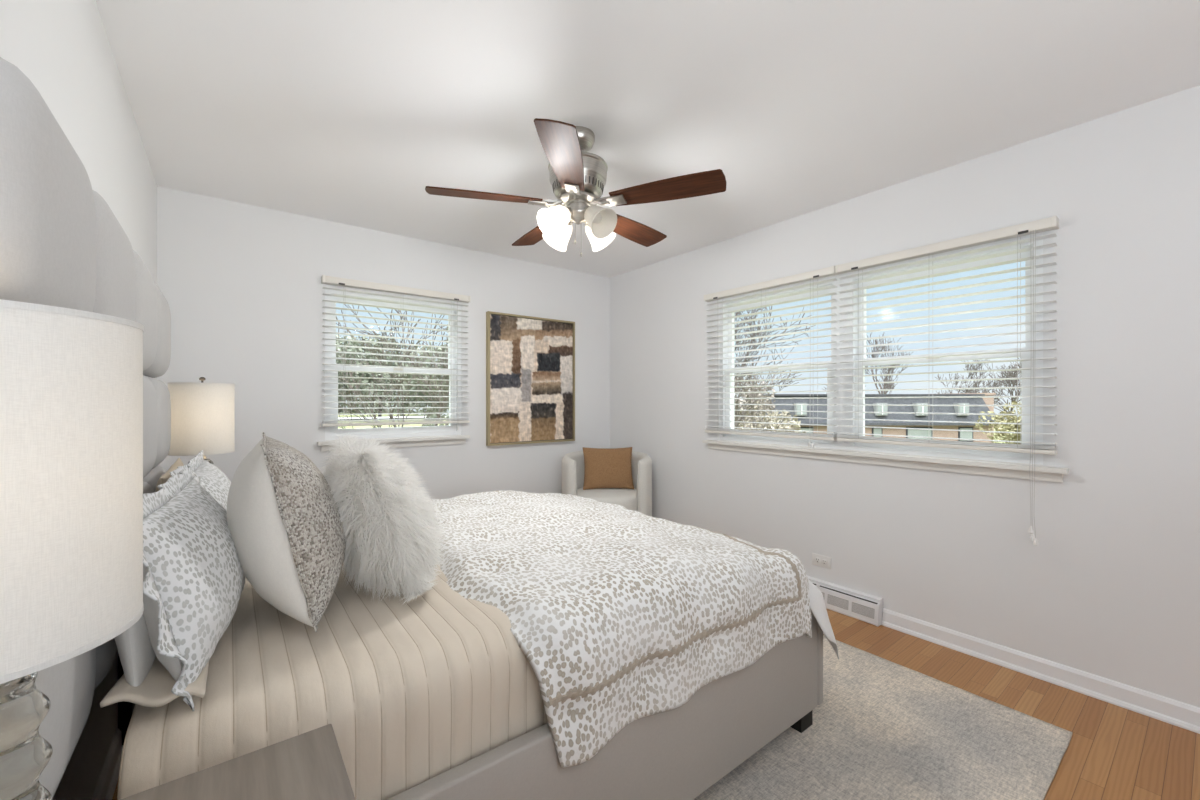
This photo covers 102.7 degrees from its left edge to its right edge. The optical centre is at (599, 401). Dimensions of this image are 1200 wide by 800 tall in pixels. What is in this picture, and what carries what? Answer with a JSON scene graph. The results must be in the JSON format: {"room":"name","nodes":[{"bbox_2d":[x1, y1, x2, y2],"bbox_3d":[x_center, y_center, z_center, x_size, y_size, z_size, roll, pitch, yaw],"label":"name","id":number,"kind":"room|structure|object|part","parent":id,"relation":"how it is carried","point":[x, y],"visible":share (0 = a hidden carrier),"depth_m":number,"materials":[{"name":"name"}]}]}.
{"room":"bedroom","nodes":[
{"label":"bedroom","id":0,"kind":"room"},
{"bbox_2d":[0,0,156,799],"bbox_3d":[-0.436,0.023,-0.081,0.160,2.440,7.125,0,0,-38],"label":"wall","id":1,"kind":"structure","parent":0,"point":[63,47],"depth_m":1.38,"materials":[{"name":"paint"}]},
{"bbox_2d":[92,726,122,799],"bbox_3d":[-0.354,1.199,-0.036,0.026,0.088,6.775,0,0,-38],"label":"baseboard","id":2,"kind":"structure","parent":1,"relation":"attached to","point":[105,788],"depth_m":1.55,"materials":[{"name":"wood"}]},
{"bbox_2d":[157,186,608,498],"bbox_3d":[-1.230,0.023,3.707,3.217,2.440,0.160,0,0,-38],"label":"wall","id":3,"kind":"structure","parent":0,"point":[240,283],"depth_m":3.11,"materials":[{"name":"paint"}]},
{"bbox_2d":[317,289,469,451],"bbox_3d":[-1.467,-0.217,3.476,1.020,1.080,0.195,0,0,-38],"label":"window","id":4,"kind":"structure","parent":3,"relation":"in","point":[422,435],"depth_m":3.44,"materials":[{"name":"white plastic"}]},
{"bbox_3d":[-1.488,-0.469,3.503,0.860,0.505,0.030,0,0,-38],"label":"sash","id":5,"kind":"part","parent":4,"relation":"part of","materials":[{"name":"clear glass"}]},
{"bbox_3d":[-1.455,0.267,3.460,1.020,0.026,0.155,0,0,-38],"label":"sill","id":6,"kind":"part","parent":4,"relation":"part of","materials":[{"name":"wood"}]},
{"bbox_3d":[-1.466,-0.009,3.474,0.860,0.475,0.030,0,0,-38],"label":"sash","id":7,"kind":"part","parent":4,"relation":"part of","materials":[{"name":"white plastic"}]},
{"bbox_2d":[321,275,470,429],"bbox_3d":[-1.407,-0.303,3.417,0.999,1.033,0.076,0,0,-38],"label":"blind","id":8,"kind":"object","parent":4,"relation":"attached to","point":[329,280],"visible":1,"depth_m":3.38,"materials":[{"name":"white plastic"}]},
{"bbox_3d":[-1.412,0.151,3.423,0.989,0.020,0.050,0,0,-38],"label":"rail","id":9,"kind":"part","parent":8,"relation":"part of","materials":[{"name":"white plastic"}]},
{"bbox_3d":[-1.412,-0.796,3.424,0.997,0.045,0.056,0,0,-38],"label":"head rail","id":10,"kind":"part","parent":8,"relation":"part of","materials":[{"name":"white plastic"}]},
{"bbox_3d":[-1.078,-0.297,3.639,0.009,0.960,0.003,0,0,16],"label":"pull cord","id":11,"kind":"part","parent":8,"relation":"part of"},
{"bbox_2d":[486,311,574,445],"bbox_3d":[-0.569,-0.186,4.087,0.838,1.072,0.043,0,0,-38],"label":"painting","id":12,"kind":"object","parent":3,"relation":"attached to","point":[530,361],"visible":1,"depth_m":4.05,"materials":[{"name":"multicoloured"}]},
{"bbox_2d":[95,0,1199,277],"bbox_3d":[0.900,-1.272,0.951,3.537,0.150,7.125,0,0,-38],"label":"ceiling","id":13,"kind":"structure","parent":0,"point":[339,111],"depth_m":1.88,"materials":[{"name":"paint"}]},
{"bbox_2d":[425,118,726,256],"bbox_3d":[-0.106,-0.925,2.188,1.248,0.543,1.230,0,0,-38],"label":"ceiling fan","id":14,"kind":"object","parent":13,"relation":"hanging from","point":[577,176],"visible":1,"depth_m":2.06,"materials":[{"name":"silver metal"}]},
{"bbox_3d":[-0.492,-0.883,2.058,0.482,0.006,0.140,0,12,-14],"label":"blade","id":15,"kind":"part","parent":14,"relation":"part of","materials":[{"name":"brown wood"}]},
{"bbox_3d":[-0.313,-0.883,2.500,0.140,0.006,0.482,-14,7,-31],"label":"blade","id":16,"kind":"part","parent":14,"relation":"part of","materials":[{"name":"brown wood"}]},
{"bbox_3d":[-0.190,-0.777,2.057,0.148,0.145,0.132,0,0,-38],"label":"lamp shade","id":17,"kind":"part","parent":14,"relation":"part of","materials":[{"name":"white glass"}]},
{"bbox_3d":[-0.171,-0.804,2.080,0.072,0.066,0.050,0,0,-38],"label":"bulb","id":18,"kind":"part","parent":14,"relation":"part of","materials":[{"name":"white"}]},
{"bbox_3d":[-0.196,-0.777,2.247,0.132,0.145,0.148,0,0,-38],"label":"lamp shade","id":19,"kind":"part","parent":14,"relation":"part of","materials":[{"name":"white glass"}]},
{"bbox_3d":[-0.128,-0.883,1.750,0.140,0.006,0.482,12,1,4],"label":"blade","id":20,"kind":"part","parent":14,"relation":"part of","materials":[{"name":"brown wood"}]},
{"bbox_3d":[-0.023,-0.804,2.082,0.050,0.066,0.072,0,0,-38],"label":"unlit bulb","id":21,"kind":"part","parent":14,"relation":"part of","materials":[{"name":"white glass"}]},
{"bbox_3d":[-0.007,-0.777,2.252,0.148,0.145,0.132,0,0,-38],"label":"lamp shade","id":22,"kind":"part","parent":14,"relation":"part of","materials":[{"name":"white glass"}]},
{"bbox_3d":[-0.001,-0.777,2.063,0.132,0.145,0.148,0,0,-38],"label":"lamp shade","id":23,"kind":"part","parent":14,"relation":"part of","materials":[{"name":"white glass"}]},
{"bbox_3d":[0.164,-0.883,2.465,0.140,0.007,0.482,-16,-10,39],"label":"blade","id":24,"kind":"part","parent":14,"relation":"part of","materials":[{"name":"brown wood"}]},
{"bbox_3d":[0.278,-0.883,2.002,0.482,0.006,0.140,0,-12,22],"label":"blade","id":25,"kind":"part","parent":14,"relation":"part of","materials":[{"name":"brown wood"}]},
{"bbox_2d":[112,609,1199,799],"bbox_3d":[0.900,1.303,0.951,3.537,0.120,7.125,0,0,-38],"label":"floor","id":26,"kind":"structure","parent":0,"point":[1113,752],"depth_m":1.84,"materials":[{"name":"brown wood"}]},
{"bbox_2d":[120,724,355,799],"bbox_3d":[-0.424,0.862,0.414,0.452,0.762,0.460,0,0,-38],"label":"nightstand","id":27,"kind":"object","parent":26,"relation":"on","point":[309,765],"visible":1,"depth_m":0.62,"materials":[{"name":"grey wood"}]},
{"bbox_2d":[0,299,143,799],"bbox_3d":[-0.588,0.184,0.450,0.232,0.593,0.232,0,0,-38],"label":"table lamp","id":28,"kind":"object","parent":27,"relation":"on","point":[71,380],"visible":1,"depth_m":0.43,"materials":[{"name":"white fabric"}]},
{"bbox_2d":[0,57,822,799],"bbox_3d":[-0.465,0.407,1.830,2.127,1.671,1.813,0,0,-38],"label":"bed","id":29,"kind":"object","parent":26,"relation":"on","point":[62,244],"visible":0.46,"depth_m":1.04,"materials":[{"name":"fabric"}]},
{"bbox_3d":[-0.820,-0.261,0.690,0.094,0.335,0.443,0,0,-38],"label":"headboard panel","id":30,"kind":"part","parent":29,"relation":"part of","materials":[{"name":"fabric"}]},
{"bbox_3d":[-0.820,0.410,0.690,0.094,0.333,0.443,0,0,-38],"label":"headboard panel","id":31,"kind":"part","parent":29,"relation":"part of","materials":[{"name":"fabric"}]},
{"bbox_3d":[-1.094,0.410,1.044,0.094,0.333,0.448,0,0,-38],"label":"headboard panel","id":32,"kind":"part","parent":29,"relation":"part of","materials":[{"name":"fabric"}]},
{"bbox_3d":[-1.094,-0.261,1.044,0.094,0.335,0.448,0,0,-38],"label":"headboard panel","id":33,"kind":"part","parent":29,"relation":"part of","materials":[{"name":"fabric"}]},
{"bbox_3d":[-1.724,0.933,1.751,0.037,0.620,0.100,0,0,-38],"label":"headboard leg","id":34,"kind":"part","parent":29,"relation":"part of","materials":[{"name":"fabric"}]},
{"bbox_3d":[-1.374,-0.261,1.406,0.094,0.335,0.463,0,0,-38],"label":"headboard panel","id":35,"kind":"part","parent":29,"relation":"part of","materials":[{"name":"fabric"}]},
{"bbox_3d":[-1.374,0.410,1.406,0.094,0.333,0.463,0,0,-38],"label":"headboard panel","id":36,"kind":"part","parent":29,"relation":"part of","materials":[{"name":"fabric"}]},
{"bbox_3d":[-1.374,0.075,1.406,0.094,0.333,0.463,0,0,-38],"label":"headboard panel","id":37,"kind":"part","parent":29,"relation":"part of","materials":[{"name":"fabric"}]},
{"bbox_3d":[-1.655,0.410,1.770,0.094,0.333,0.453,0,0,-38],"label":"headboard panel","id":38,"kind":"part","parent":29,"relation":"part of","materials":[{"name":"fabric"}]},
{"bbox_3d":[-1.655,-0.261,1.770,0.094,0.335,0.453,0,0,-38],"label":"headboard panel","id":39,"kind":"part","parent":29,"relation":"part of","materials":[{"name":"fabric"}]},
{"bbox_3d":[-1.655,0.075,1.770,0.094,0.333,0.453,0,0,-38],"label":"headboard panel","id":40,"kind":"part","parent":29,"relation":"part of","materials":[{"name":"fabric"}]},
{"bbox_3d":[0.036,0.961,1.241,1.975,0.400,0.044,0,0,-38],"label":"rail","id":41,"kind":"part","parent":29,"relation":"part of","materials":[{"name":"grey fabric"}]},
{"bbox_3d":[0.762,1.192,1.834,0.080,0.082,0.060,0,0,-38],"label":"leg","id":42,"kind":"part","parent":29,"relation":"part of","materials":[{"name":"black wood"}]},
{"bbox_3d":[0.351,0.961,2.483,0.038,0.400,1.628,0,0,-38],"label":"foot rail","id":43,"kind":"part","parent":29,"relation":"part of","materials":[{"name":"grey fabric"}]},
{"bbox_3d":[-0.433,0.770,1.877,1.870,0.284,1.490,0,0,-38],"label":"mattress","id":44,"kind":"object","parent":29,"relation":"on","visible":0},
{"bbox_2d":[100,564,546,799],"bbox_3d":[-0.786,0.660,1.605,1.046,0.363,1.543,0,0,-38],"label":"quilt","id":45,"kind":"object","parent":44,"relation":"on","point":[410,694],"visible":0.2,"depth_m":0.98,"materials":[{"name":"fabric"}]},
{"bbox_2d":[114,614,155,686],"bbox_3d":[-0.975,0.386,1.041,0.110,0.229,0.590,0,0,-33],"label":"bed pillow","id":46,"kind":"object","parent":45,"relation":"on","point":[137,655],"visible":0.16,"depth_m":0.82,"materials":[{"name":"grey fabric"}]},
{"bbox_2d":[155,458,183,491],"bbox_3d":[-1.405,0.357,1.594,0.112,0.289,0.620,0,0,-33],"label":"bed pillow","id":47,"kind":"object","parent":45,"relation":"on","point":[163,479],"visible":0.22,"depth_m":1.46,"materials":[{"name":"beige fabric"}]},
{"bbox_2d":[143,465,244,710],"bbox_3d":[-0.898,0.348,1.073,0.165,0.362,0.672,0,0,-33],"label":"pillow sham","id":48,"kind":"object","parent":45,"relation":"on","point":[194,578],"visible":0.84,"depth_m":0.88,"materials":[{"name":"grey fabric"}]},
{"bbox_2d":[169,450,230,510],"bbox_3d":[-1.318,0.356,1.636,0.169,0.344,0.698,0,0,-34],"label":"pillow sham","id":49,"kind":"object","parent":45,"relation":"on","point":[213,480],"visible":0.2,"depth_m":1.56,"materials":[{"name":"grey fabric"}]},
{"bbox_2d":[227,432,345,631],"bbox_3d":[-0.802,0.300,1.240,0.256,0.424,0.511,0,0,-28],"label":"throw pillow","id":50,"kind":"object","parent":45,"relation":"on","point":[283,519],"visible":0.98,"depth_m":1.06,"materials":[{"name":"beige fabric"}]},
{"bbox_2d":[320,432,446,605],"bbox_3d":[-0.641,0.313,1.405,0.357,0.454,0.558,0,0,-32],"label":"throw pillow","id":51,"kind":"object","parent":45,"relation":"on","point":[391,527],"visible":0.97,"depth_m":1.24,"materials":[{"name":"white fur"}]},
{"bbox_2d":[428,490,811,767],"bbox_3d":[-0.167,0.752,2.064,1.306,0.542,1.682,0,0,-38],"label":"comforter","id":52,"kind":"object","parent":44,"relation":"on","point":[619,615],"visible":0.95,"depth_m":1.42,"materials":[{"name":"white fabric"}]},
{"bbox_2d":[808,580,838,658],"bbox_3d":[0.271,0.789,2.421,0.391,0.394,1.754,0,0,-38],"label":"sheet","id":53,"kind":"object","parent":44,"relation":"on","point":[817,604],"visible":0.09,"depth_m":1.77,"materials":[{"name":"white fabric"}]},
{"bbox_2d":[562,451,651,516],"bbox_3d":[0.056,0.836,3.971,0.744,0.815,0.737,0,0,0],"label":"accent chair","id":54,"kind":"object","parent":26,"relation":"on","point":[639,499],"visible":0.35,"depth_m":3.78,"materials":[{"name":"beige fabric"}]},
{"bbox_2d":[577,487,637,510],"bbox_3d":[0.055,0.832,3.927,0.566,0.223,0.650,0,0,0],"label":"seat cushion","id":55,"kind":"object","parent":54,"relation":"on","point":[628,498],"depth_m":3.75,"materials":[{"name":"beige fabric"}]},
{"bbox_2d":[583,447,633,489],"bbox_3d":[0.068,0.552,4.013,0.428,0.339,0.161,0,0,-5],"label":"throw pillow","id":56,"kind":"object","parent":54,"relation":"on","point":[603,467],"visible":1,"depth_m":3.97,"materials":[{"name":"fabric"}]},
{"bbox_2d":[693,635,1071,799],"bbox_3d":[0.195,1.238,2.292,1.876,0.011,2.717,0,0,-38],"label":"area rug","id":57,"kind":"object","parent":26,"relation":"on","point":[882,729],"visible":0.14,"depth_m":1.72,"materials":[{"name":"grey carpet"}]},
{"bbox_3d":[-1.824,0.862,2.243,0.452,0.762,0.460,0,0,-38],"label":"nightstand","id":58,"kind":"object","parent":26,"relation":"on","visible":0},
{"bbox_2d":[168,377,234,465],"bbox_3d":[-1.787,0.184,2.157,0.232,0.593,0.232,0,0,-8],"label":"table lamp","id":59,"kind":"object","parent":58,"relation":"on","point":[202,414],"visible":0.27,"depth_m":2.07,"materials":[{"name":"white fabric"}]},
{"bbox_2d":[609,85,1199,707],"bbox_3d":[2.236,0.023,1.984,0.160,2.440,7.125,0,0,-38],"label":"wall","id":60,"kind":"structure","parent":0,"point":[1109,588],"depth_m":2.16,"materials":[{"name":"paint"}]},
{"bbox_2d":[812,553,830,568],"bbox_3d":[1.367,0.983,2.967,0.012,0.072,0.120,0,0,-38],"label":"wall outlet","id":61,"kind":"object","parent":60,"relation":"attached to","point":[819,560],"visible":1,"depth_m":2.96,"materials":[{"name":"plastic"}]},
{"bbox_2d":[807,576,882,626],"bbox_3d":[1.334,1.171,2.965,0.065,0.144,0.740,0,0,-38],"label":"air vent","id":62,"kind":"object","parent":60,"relation":"in","point":[865,607],"visible":0.42,"depth_m":2.78,"materials":[{"name":"metal"}]},
{"bbox_2d":[827,594,847,609],"bbox_3d":[1.404,1.181,2.836,0.007,0.053,0.122,0,0,-38],"label":"grille","id":63,"kind":"object","parent":62,"relation":"attached to","point":[834,601],"depth_m":2.84,"materials":[{"name":"metal"}]},
{"bbox_2d":[852,602,873,618],"bbox_3d":[1.491,1.181,2.724,0.007,0.053,0.122,0,0,-38],"label":"grille","id":64,"kind":"object","parent":62,"relation":"attached to","point":[863,610],"depth_m":2.72,"materials":[{"name":"metal"}]},
{"bbox_2d":[702,234,1068,482],"bbox_3d":[1.469,-0.202,2.914,0.195,1.110,2.005,0,0,-38],"label":"window","id":65,"kind":"structure","parent":60,"relation":"in","point":[990,468],"depth_m":2.76,"materials":[{"name":"white plastic"}]},
{"bbox_2d":[704,266,838,447],"bbox_3d":[1.102,-0.264,3.251,0.078,1.093,0.990,0,0,-38],"label":"blind","id":66,"kind":"object","parent":65,"relation":"attached to","point":[829,271],"visible":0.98,"depth_m":3.19,"materials":[{"name":"white plastic"}]},
{"bbox_3d":[1.110,-0.786,3.257,0.056,0.045,0.988,0,0,-38],"label":"head rail","id":67,"kind":"part","parent":66,"relation":"part of","materials":[{"name":"white plastic"}]},
{"bbox_3d":[1.109,0.221,3.256,0.050,0.020,0.980,0,0,-38],"label":"rail","id":68,"kind":"part","parent":66,"relation":"part of","materials":[{"name":"white plastic"}]},
{"bbox_3d":[1.193,0.005,3.267,0.030,0.505,0.820,0,0,-38],"label":"sash","id":69,"kind":"part","parent":65,"relation":"part of","materials":[{"name":"white plastic"}]},
{"bbox_3d":[1.223,-0.469,3.289,0.030,0.505,0.820,0,0,-38],"label":"sash","id":70,"kind":"part","parent":65,"relation":"part of","materials":[{"name":"clear glass"}]},
{"bbox_3d":[1.453,0.297,2.902,0.155,0.026,2.005,0,0,-38],"label":"sill","id":71,"kind":"part","parent":65,"relation":"part of","materials":[{"name":"wood"}]},
{"bbox_3d":[1.762,0.005,2.531,0.030,0.505,0.800,0,0,-38],"label":"sash","id":72,"kind":"part","parent":65,"relation":"part of","materials":[{"name":"white plastic"}]},
{"bbox_3d":[1.791,-0.469,2.554,0.030,0.505,0.800,0,0,-38],"label":"sash","id":73,"kind":"part","parent":65,"relation":"part of","materials":[{"name":"clear glass"}]},
{"bbox_2d":[835,216,1058,545],"bbox_3d":[1.701,-0.087,2.473,0.080,1.446,0.961,0,0,-38],"label":"blind","id":74,"kind":"object","parent":65,"relation":"attached to","point":[1051,223],"visible":1,"depth_m":2.38,"materials":[{"name":"white plastic"}]},
{"bbox_3d":[1.710,-0.786,2.480,0.056,0.045,0.959,0,0,-38],"label":"head rail","id":75,"kind":"part","parent":74,"relation":"part of","materials":[{"name":"white plastic"}]},
{"bbox_3d":[1.710,0.221,2.480,0.050,0.020,0.951,0,0,-38],"label":"rail","id":76,"kind":"part","parent":74,"relation":"part of","materials":[{"name":"white plastic"}]},
{"bbox_3d":[1.923,-0.107,2.143,0.012,1.320,0.006,0,0,-38],"label":"pull cord","id":77,"kind":"part","parent":74,"relation":"part of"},
{"bbox_3d":[1.927,-0.089,2.137,0.013,1.355,0.004,0,0,-26],"label":"pull cord","id":78,"kind":"part","parent":74,"relation":"part of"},
{"bbox_3d":[1.931,-0.082,2.131,0.013,1.370,0.008,0,0,-38],"label":"pull cord","id":79,"kind":"part","parent":74,"relation":"part of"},
{"bbox_2d":[881,608,1199,733],"bbox_3d":[2.162,1.199,1.927,0.026,0.088,6.805,0,0,-38],"label":"baseboard","id":80,"kind":"structure","parent":60,"relation":"attached to","point":[1168,710],"depth_m":2.12,"materials":[{"name":"wood"}]},
{"label":"outside","id":81,"kind":"structure","parent":0,"visible":0},
{"bbox_2d":[994,425,1015,443],"bbox_3d":[-14.752,5.093,51.792,280.000,0.300,220.000,0,0,-38],"label":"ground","id":82,"kind":"structure","parent":81,"point":[1002,425],"depth_m":65.93,"materials":[{"name":"green plant"}]},
{"bbox_2d":[338,413,448,428],"bbox_3d":[-24.820,3.048,28.843,56.000,3.750,60.000,0,0,-38],"label":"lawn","id":83,"kind":"structure","parent":82,"relation":"on","point":[383,415],"depth_m":30.43,"materials":[{"name":"green plant"}]},
{"bbox_2d":[336,333,428,416],"bbox_3d":[-17.263,-2.035,38.260,8.504,6.662,7.113,0,0,-38],"label":"evergreen tree","id":84,"kind":"object","parent":83,"relation":"on","point":[347,355],"visible":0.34,"depth_m":36.73,"materials":[{"name":"green plant"}]},
{"bbox_2d":[336,331,433,414],"bbox_3d":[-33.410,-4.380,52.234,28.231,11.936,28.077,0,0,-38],"label":"hedge","id":85,"kind":"object","parent":83,"relation":"on","point":[362,411],"visible":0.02,"depth_m":50.56,"materials":[{"name":"plant"}]},
{"bbox_2d":[336,304,448,428],"bbox_3d":[-4.390,0.768,12.001,5.010,7.839,4.689,0,0,-10],"label":"bare tree","id":86,"kind":"object","parent":83,"relation":"on","point":[398,311],"visible":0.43,"depth_m":11.07,"materials":[{"name":"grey plant"}]},
{"bbox_2d":[395,328,448,425],"bbox_3d":[-4.010,0.131,16.163,4.517,7.931,4.708,0,0,39],"label":"evergreen tree","id":87,"kind":"object","parent":83,"relation":"on","point":[428,349],"visible":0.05,"depth_m":15.34,"materials":[{"name":"green plant"}]},
{"bbox_2d":[413,344,448,411],"bbox_3d":[-12.895,-2.099,42.618,7.782,7.112,8.172,0,0,-38],"label":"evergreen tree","id":88,"kind":"object","parent":83,"relation":"on","point":[438,404],"visible":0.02,"depth_m":42.78,"materials":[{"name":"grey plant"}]},
{"bbox_2d":[734,306,803,429],"bbox_3d":[3.366,0.371,17.280,7.640,9.256,9.483,0,0,27],"label":"bare tree","id":89,"kind":"object","parent":82,"relation":"on","point":[736,361],"visible":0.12,"depth_m":17.59,"materials":[{"name":"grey plant"}]},
{"bbox_2d":[734,375,806,432],"bbox_3d":[9.967,1.377,33.287,7.271,7.164,9.826,0,0,-38],"label":"hedge","id":90,"kind":"object","parent":82,"relation":"on","point":[766,401],"visible":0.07,"depth_m":31.85,"materials":[{"name":"plant"}]},
{"bbox_2d":[738,401,805,432],"bbox_3d":[9.615,2.437,26.005,6.799,5.147,4.908,0,0,-38],"label":"hedge","id":91,"kind":"object","parent":82,"relation":"on","point":[784,413],"visible":0.1,"depth_m":24.28,"materials":[{"name":"green plant"}]},
{"bbox_2d":[734,307,814,429],"bbox_3d":[1.857,0.590,11.752,6.180,8.755,4.480,0,0,28],"label":"bare tree","id":92,"kind":"object","parent":82,"relation":"on","point":[755,310],"visible":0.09,"depth_m":11.18,"materials":[{"name":"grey plant"}]},
{"bbox_2d":[741,393,995,442],"bbox_3d":[27.503,2.018,50.898,23.124,5.850,10.800,0,0,0],"label":"house","id":93,"kind":"structure","parent":82,"relation":"on","point":[922,401],"depth_m":46.00,"materials":[{"name":"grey brick"}]},
{"bbox_3d":[19.166,0.693,45.629,0.860,1.000,0.060,0,0,0],"label":"pane","id":94,"kind":"part","parent":93,"relation":"part of","materials":[{"name":"white glass"}]},
{"bbox_3d":[19.741,3.103,45.923,1.160,1.180,0.050,0,0,0],"label":"pane","id":95,"kind":"part","parent":93,"relation":"part of","materials":[{"name":"white glass"}]},
{"bbox_3d":[26.545,3.103,45.924,0.760,1.180,0.050,0,0,0],"label":"pane","id":96,"kind":"part","parent":93,"relation":"part of","materials":[{"name":"white glass"}]},
{"bbox_3d":[26.832,0.693,45.629,0.860,1.000,0.060,0,0,0],"label":"pane","id":97,"kind":"part","parent":93,"relation":"part of","materials":[{"name":"white glass"}]},
{"bbox_3d":[30.570,3.103,45.924,2.260,1.180,0.050,0,0,0],"label":"pane","id":98,"kind":"part","parent":93,"relation":"part of","materials":[{"name":"white glass"}]},
{"bbox_3d":[30.665,0.693,45.629,0.860,1.000,0.060,0,0,0],"label":"pane","id":99,"kind":"part","parent":93,"relation":"part of","materials":[{"name":"white glass"}]},
{"bbox_3d":[34.594,0.693,45.629,0.860,1.000,0.060,0,0,0],"label":"pane","id":100,"kind":"part","parent":93,"relation":"part of","materials":[{"name":"white glass"}]},
{"bbox_3d":[35.026,3.103,45.924,1.160,1.180,0.050,0,0,0],"label":"pane","id":101,"kind":"part","parent":93,"relation":"part of","materials":[{"name":"white glass"}]},
{"bbox_2d":[865,333,912,393],"bbox_3d":[38.382,-2.219,64.770,7.638,14.396,6.083,0,0,-1],"label":"bare tree","id":102,"kind":"object","parent":82,"relation":"on","point":[890,370],"visible":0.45,"depth_m":63.84,"materials":[{"name":"grey plant"}]},
{"bbox_2d":[935,360,1001,393],"bbox_3d":[49.446,-0.478,64.432,6.292,10.912,7.685,0,0,-38],"label":"bare tree","id":103,"kind":"object","parent":82,"relation":"on","point":[978,364],"visible":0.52,"depth_m":64.34,"materials":[{"name":"grey plant"}]},
{"bbox_2d":[962,358,1019,421],"bbox_3d":[51.585,-0.581,61.428,8.499,11.157,7.445,0,0,-38],"label":"bare tree","id":104,"kind":"object","parent":82,"relation":"on","point":[1007,374],"visible":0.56,"depth_m":59.73,"materials":[{"name":"grey plant"}]},
{"bbox_2d":[974,400,1019,443],"bbox_3d":[31.736,1.917,35.852,4.939,5.400,6.474,0,0,-38],"label":"hedge","id":105,"kind":"object","parent":82,"relation":"on","point":[1002,418],"visible":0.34,"depth_m":36.76,"materials":[{"name":"green plant"}]},
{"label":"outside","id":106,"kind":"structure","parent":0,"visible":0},
{"bbox_2d":[338,416,425,418],"bbox_3d":[-26.609,1.103,24.617,38.000,0.001,5.500,0,0,-38],"label":"road","id":107,"kind":"structure","parent":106,"point":[397,416],"depth_m":34.16,"materials":[{"name":"grey asphalt"}]}
]}

